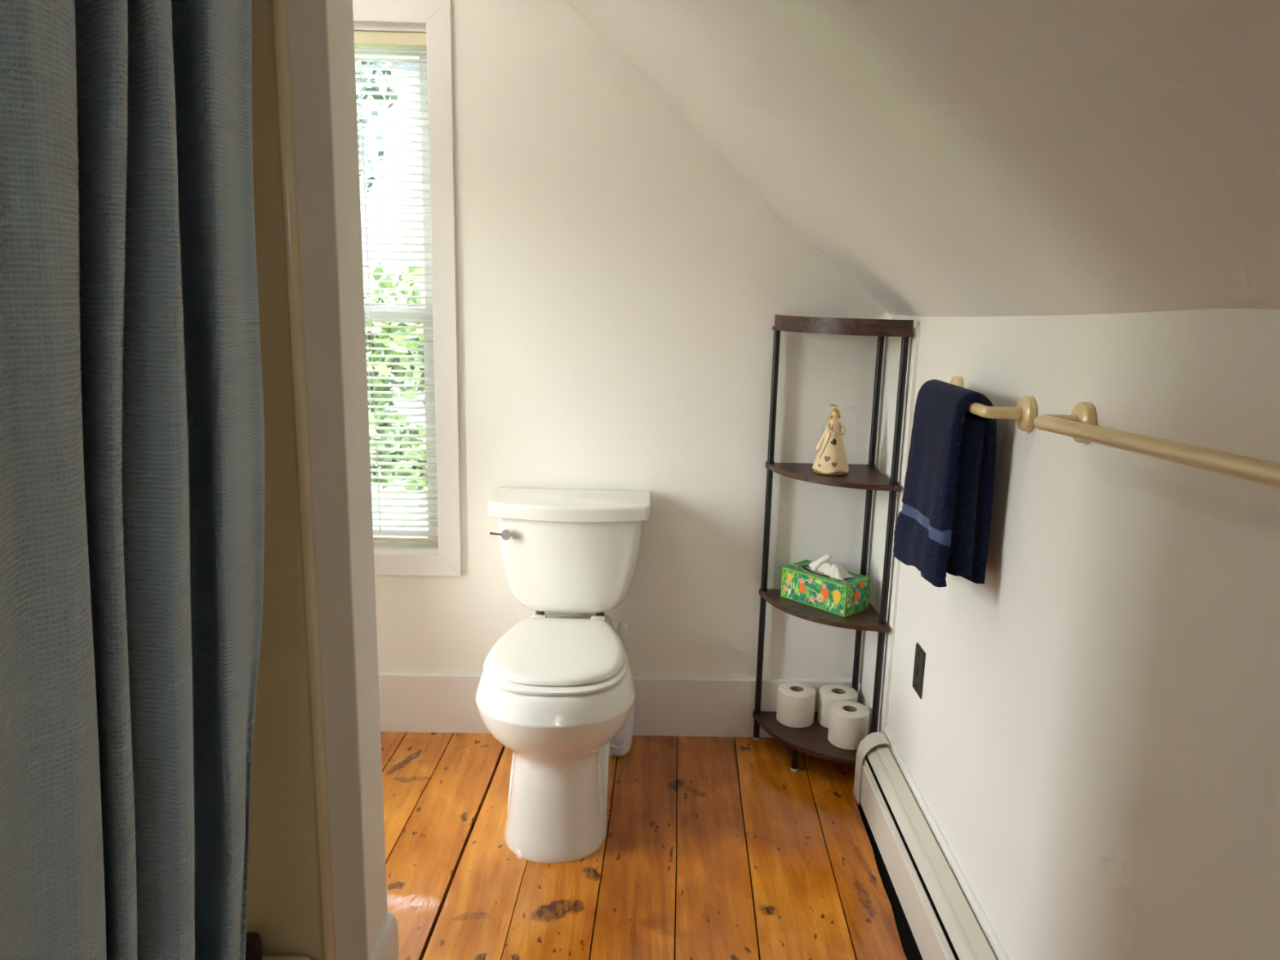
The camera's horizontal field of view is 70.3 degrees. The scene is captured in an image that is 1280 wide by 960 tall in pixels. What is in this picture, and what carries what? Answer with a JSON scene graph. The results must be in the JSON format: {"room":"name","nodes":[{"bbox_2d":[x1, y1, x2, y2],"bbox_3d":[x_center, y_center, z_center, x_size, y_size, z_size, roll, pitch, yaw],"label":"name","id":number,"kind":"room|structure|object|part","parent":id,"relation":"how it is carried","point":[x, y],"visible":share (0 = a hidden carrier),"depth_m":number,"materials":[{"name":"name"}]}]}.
{"room":"bathroom","nodes":[
{"label":"bathroom","id":0,"kind":"room"},
{"bbox_2d":[286,0,387,959],"bbox_3d":[-0.913,-0.215,1.415,0.933,2.470,0.130,1,12,-1],"label":"door frame","id":1,"kind":"structure","parent":0,"point":[321,36],"depth_m":1.41,"materials":[{"name":"white paint"}]},
{"bbox_2d":[369,911,399,959],"bbox_3d":[-0.506,0.912,1.646,0.102,0.187,0.151,1,12,-1],"label":"baseboard","id":2,"kind":"structure","parent":1,"relation":"attached to","point":[386,947],"depth_m":1.66,"materials":[{"name":"white paint"}]},
{"bbox_2d":[355,57,428,528],"bbox_3d":[-2.650,-3.021,12.542,11.600,8.600,5.750,1,12,-1],"label":"sky","id":3,"kind":"structure","parent":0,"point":[384,145],"depth_m":9.97,"materials":[{"name":"white"}]},
{"bbox_2d":[353,0,892,739],"bbox_3d":[-0.340,-0.455,2.616,2.310,2.520,0.140,1,12,-1],"label":"wall","id":4,"kind":"structure","parent":0,"point":[620,287],"depth_m":2.57,"materials":[{"name":"white paint"}]},
{"bbox_2d":[352,0,462,576],"bbox_3d":[-0.873,-0.507,2.585,0.724,1.572,0.147,1,12,-1],"label":"window","id":5,"kind":"structure","parent":4,"relation":"in","point":[436,15],"depth_m":2.53,"materials":[{"name":"white paint"}]},
{"bbox_3d":[-0.867,-0.837,2.566,0.588,0.756,0.030,1,12,-1],"label":"sash","id":6,"kind":"part","parent":5,"relation":"part of","materials":[{"name":"white plastic"}]},
{"bbox_2d":[353,30,438,541],"bbox_3d":[-0.873,-0.508,2.550,0.596,1.394,0.045,1,12,-1],"label":"window blind","id":7,"kind":"object","parent":5,"relation":"attached to","point":[378,39],"visible":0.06,"depth_m":2.53,"materials":[{"name":"white plastic"}]},
{"bbox_3d":[-0.914,-0.499,2.554,0.281,1.355,0.028,1,12,-1],"label":"ladder cord","id":8,"kind":"part","parent":7,"relation":"part of","materials":[{"name":"white fabric"}]},
{"bbox_3d":[-0.751,-0.498,2.536,0.015,1.342,0.007,5,12,20],"label":"pull cord","id":9,"kind":"part","parent":7,"relation":"part of","materials":[{"name":"white fabric"}]},
{"bbox_3d":[-0.888,0.169,2.692,0.584,0.010,0.024,1,12,-1],"label":"rail","id":10,"kind":"part","parent":7,"relation":"part of","materials":[{"name":"white plastic"}]},
{"bbox_3d":[-0.881,-0.156,2.671,0.588,0.693,0.030,1,12,-1],"label":"sash","id":11,"kind":"part","parent":5,"relation":"part of","materials":[{"name":"white plastic"}]},
{"bbox_2d":[377,671,859,737],"bbox_3d":[-0.372,0.683,2.771,2.095,0.188,0.016,1,12,-1],"label":"baseboard","id":12,"kind":"structure","parent":4,"relation":"attached to","point":[410,702],"depth_m":2.77,"materials":[{"name":"white paint"}]},
{"bbox_2d":[380,731,923,959],"bbox_3d":[-0.401,1.220,0.674,2.533,0.018,4.438,1,12,-1],"label":"floor","id":13,"kind":"structure","parent":0,"point":[713,847],"depth_m":2.16,"materials":[{"name":"brown wood"}]},
{"bbox_2d":[246,0,336,959],"bbox_3d":[-0.934,0.160,0.708,0.874,2.020,1.404,1,12,-1],"label":"wall","id":14,"kind":"structure","parent":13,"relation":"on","point":[291,907],"depth_m":1.43,"materials":[{"name":"beige paint"}]},
{"bbox_2d":[0,0,264,959],"bbox_3d":[-0.496,0.030,0.794,0.110,1.780,1.023,0,12,-6],"label":"shower curtain","id":15,"kind":"object","parent":14,"relation":"hanging from","point":[132,424],"visible":1,"depth_m":0.86,"materials":[{"name":"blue fabric"}]},
{"bbox_2d":[244,931,262,959],"bbox_3d":[-0.657,0.787,1.528,0.040,0.051,0.040,1,12,-1],"label":"shampoo bottle","id":16,"kind":"object","parent":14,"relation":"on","point":[253,940],"visible":0.65,"depth_m":1.52,"materials":[{"name":"black plastic"}]},
{"bbox_2d":[475,487,650,862],"bbox_3d":[-0.202,0.469,2.383,0.442,0.772,0.661,1,12,0],"label":"toilet","id":17,"kind":"object","parent":13,"relation":"on","point":[556,689],"visible":1,"depth_m":2.23,"materials":[{"name":"white ceramic"}]},
{"bbox_3d":[-0.381,0.144,2.436,0.043,0.011,0.007,0,12,-8],"label":"lever arm","id":18,"kind":"part","parent":17,"relation":"part of","materials":[{"name":"silver metal"}]},
{"bbox_3d":[-0.360,0.147,2.445,0.027,0.027,0.018,1,12,0],"label":"flush lever","id":19,"kind":"part","parent":17,"relation":"part of","materials":[{"name":"silver metal"}]},
{"bbox_3d":[-0.207,0.427,2.307,0.338,0.018,0.420,1,12,0],"label":"seat lid","id":20,"kind":"part","parent":17,"relation":"part of","materials":[{"name":"white plastic"}]},
{"bbox_3d":[-0.191,0.070,2.520,0.442,0.044,0.232,1,12,0],"label":"tank lid","id":21,"kind":"part","parent":17,"relation":"part of","materials":[{"name":"white ceramic"}]},
{"bbox_3d":[-0.195,0.227,2.554,0.400,0.281,0.205,1,12,0],"label":"tank","id":22,"kind":"part","parent":17,"relation":"part of","materials":[{"name":"white ceramic"}]},
{"bbox_2d":[612,621,634,756],"bbox_3d":[-0.057,0.602,2.648,0.088,0.411,0.088,1,12,-1],"label":"toilet brush","id":23,"kind":"object","parent":13,"relation":"on","point":[622,742],"visible":0.49,"depth_m":2.64,"materials":[{"name":"white plastic"}]},
{"bbox_3d":[-0.051,0.508,2.633,0.035,0.221,0.049,1,12,-1],"label":"handle","id":24,"kind":"part","parent":23,"relation":"part of","materials":[{"name":"white plastic"}]},
{"bbox_2d":[752,314,914,771],"bbox_3d":[0.514,0.198,2.521,0.310,1.279,0.304,1,12,-1],"label":"corner shelf","id":25,"kind":"object","parent":13,"relation":"on","point":[812,740],"visible":0.8,"depth_m":2.52,"materials":[{"name":"brown wood"}]},
{"bbox_3d":[0.443,0.793,2.598,0.018,0.067,0.018,1,12,-1],"label":"leg","id":26,"kind":"part","parent":25,"relation":"part of","materials":[{"name":"black metal"}]},
{"bbox_2d":[776,681,815,728],"bbox_3d":[0.466,0.670,2.717,0.112,0.100,0.112,1,12,-1],"label":"toilet paper roll","id":27,"kind":"object","parent":25,"relation":"on","point":[796,700],"visible":1,"depth_m":2.68,"materials":[{"name":"beige paper"}]},
{"bbox_3d":[0.498,0.747,2.633,0.304,0.014,0.304,1,12,-1],"label":"shelf","id":28,"kind":"part","parent":25,"relation":"part of","materials":[{"name":"brown wood"}]},
{"bbox_3d":[0.507,0.365,2.555,0.304,0.014,0.304,1,12,-1],"label":"shelf","id":29,"kind":"part","parent":25,"relation":"part of","materials":[{"name":"brown wood"}]},
{"bbox_2d":[780,554,871,617],"bbox_3d":[0.526,0.278,2.580,0.114,0.145,0.222,-9,16,-41],"label":"tissue box","id":30,"kind":"object","parent":25,"relation":"on","point":[818,584],"visible":1,"depth_m":2.54,"materials":[{"name":"green cardboard"}]},
{"bbox_2d":[812,404,848,475],"bbox_3d":[0.526,-0.112,2.472,0.098,0.187,0.100,-1,12,-9],"label":"angel figurine","id":31,"kind":"object","parent":25,"relation":"on","point":[831,459],"visible":1,"depth_m":2.45,"materials":[{"name":"beige ceramic"}]},
{"bbox_3d":[0.515,-0.010,2.478,0.304,0.014,0.304,1,12,-1],"label":"shelf","id":32,"kind":"part","parent":25,"relation":"part of","materials":[{"name":"brown wood"}]},
{"bbox_2d":[817,683,857,728],"bbox_3d":[0.588,0.675,2.708,0.112,0.100,0.112,7,13,25],"label":"toilet paper roll","id":33,"kind":"object","parent":25,"relation":"on","point":[829,694],"visible":0.53,"depth_m":2.68,"materials":[{"name":"white paper"}]},
{"bbox_3d":[0.524,-0.392,2.399,0.304,0.010,0.304,1,12,-1],"label":"shelf","id":34,"kind":"part","parent":25,"relation":"part of","materials":[{"name":"brown wood"}]},
{"bbox_2d":[827,700,870,750],"bbox_3d":[0.596,0.699,2.594,0.112,0.100,0.112,-9,16,-42],"label":"toilet paper roll","id":35,"kind":"object","parent":25,"relation":"on","point":[848,721],"visible":0.94,"depth_m":2.55,"materials":[{"name":"white paper"}]},
{"bbox_2d":[564,0,1279,316],"bbox_3d":[-0.275,-0.631,0.279,2.276,1.269,4.448,1,12,-1],"label":"ceiling","id":36,"kind":"structure","parent":0,"point":[951,157],"depth_m":1.18,"materials":[{"name":"white paint"}]},
{"bbox_2d":[887,308,1279,959],"bbox_3d":[0.709,0.547,0.510,0.120,1.455,4.366,1,12,1],"label":"wall","id":37,"kind":"structure","parent":0,"point":[1092,736],"depth_m":1.28,"materials":[{"name":"white paint"}]},
{"bbox_2d":[858,327,920,727],"bbox_3d":[0.678,0.116,2.515,0.016,1.072,0.314,1,12,1],"label":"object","id":38,"kind":"structure","parent":37,"relation":"attached to","point":[892,345],"depth_m":2.49,"materials":[{"name":"white paint"}]},
{"bbox_2d":[911,642,925,698],"bbox_3d":[0.669,0.459,2.186,0.007,0.116,0.068,1,12,1],"label":"outlet cover","id":39,"kind":"object","parent":37,"relation":"attached to","point":[920,655],"visible":1,"depth_m":2.17,"materials":[{"name":"brown metal"}]},
{"bbox_2d":[853,731,996,959],"bbox_3d":[0.589,1.117,0.777,0.070,0.186,3.453,1,12,1],"label":"baseboard heater","id":40,"kind":"object","parent":37,"relation":"attached to","point":[943,925],"visible":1,"depth_m":1.98,"materials":[{"name":"white metal"}]},
{"bbox_3d":[0.562,1.141,0.762,0.010,0.122,3.413,1,12,1],"label":"panel","id":41,"kind":"part","parent":40,"relation":"part of","materials":[{"name":"white metal"}]},
{"bbox_2d":[857,684,1009,959],"bbox_3d":[0.631,1.135,0.687,0.010,0.188,4.274,1,12,1],"label":"baseboard","id":42,"kind":"structure","parent":37,"relation":"attached to","point":[998,950],"depth_m":1.95,"materials":[{"name":"white paint"}]},
{"bbox_2d":[949,376,1037,431],"bbox_3d":[0.641,-0.155,1.770,0.084,0.062,0.442,1,12,1],"label":"towel bar","id":43,"kind":"object","parent":37,"relation":"attached to","point":[1025,412],"visible":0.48,"depth_m":1.57,"materials":[{"name":"beige metal"}]},
{"bbox_2d":[893,379,996,587],"bbox_3d":[0.605,0.005,1.803,0.116,0.387,0.274,1,12,1],"label":"hand towel","id":44,"kind":"object","parent":43,"relation":"hanging from","point":[943,524],"visible":0.98,"depth_m":1.70,"materials":[{"name":"blue fabric"}]},
{"bbox_2d":[1034,401,1279,488],"bbox_3d":[0.629,-0.042,1.088,0.086,0.088,0.642,1,12,1],"label":"towel bar","id":45,"kind":"object","parent":37,"relation":"attached to","point":[1080,425],"visible":1,"depth_m":1.03,"materials":[{"name":"beige metal"}]},
{"label":"outside","id":46,"kind":"structure","parent":0,"visible":0},
{"label":"ground","id":47,"kind":"structure","parent":46,"visible":0},
{"bbox_2d":[355,57,413,192],"bbox_3d":[-3.052,-1.188,7.218,2.515,7.144,2.504,1,12,-1],"label":"tree","id":48,"kind":"object","parent":47,"relation":"on","point":[367,184],"visible":0.02,"depth_m":7.27,"materials":[{"name":"green plant"}]},
{"bbox_2d":[363,260,427,496],"bbox_3d":[-1.922,0.553,6.352,1.770,4.136,1.220,-5,13,-29],"label":"tree","id":49,"kind":"object","parent":47,"relation":"on","point":[395,270],"visible":0.08,"depth_m":6.05,"materials":[{"name":"green plant"}]}
]}

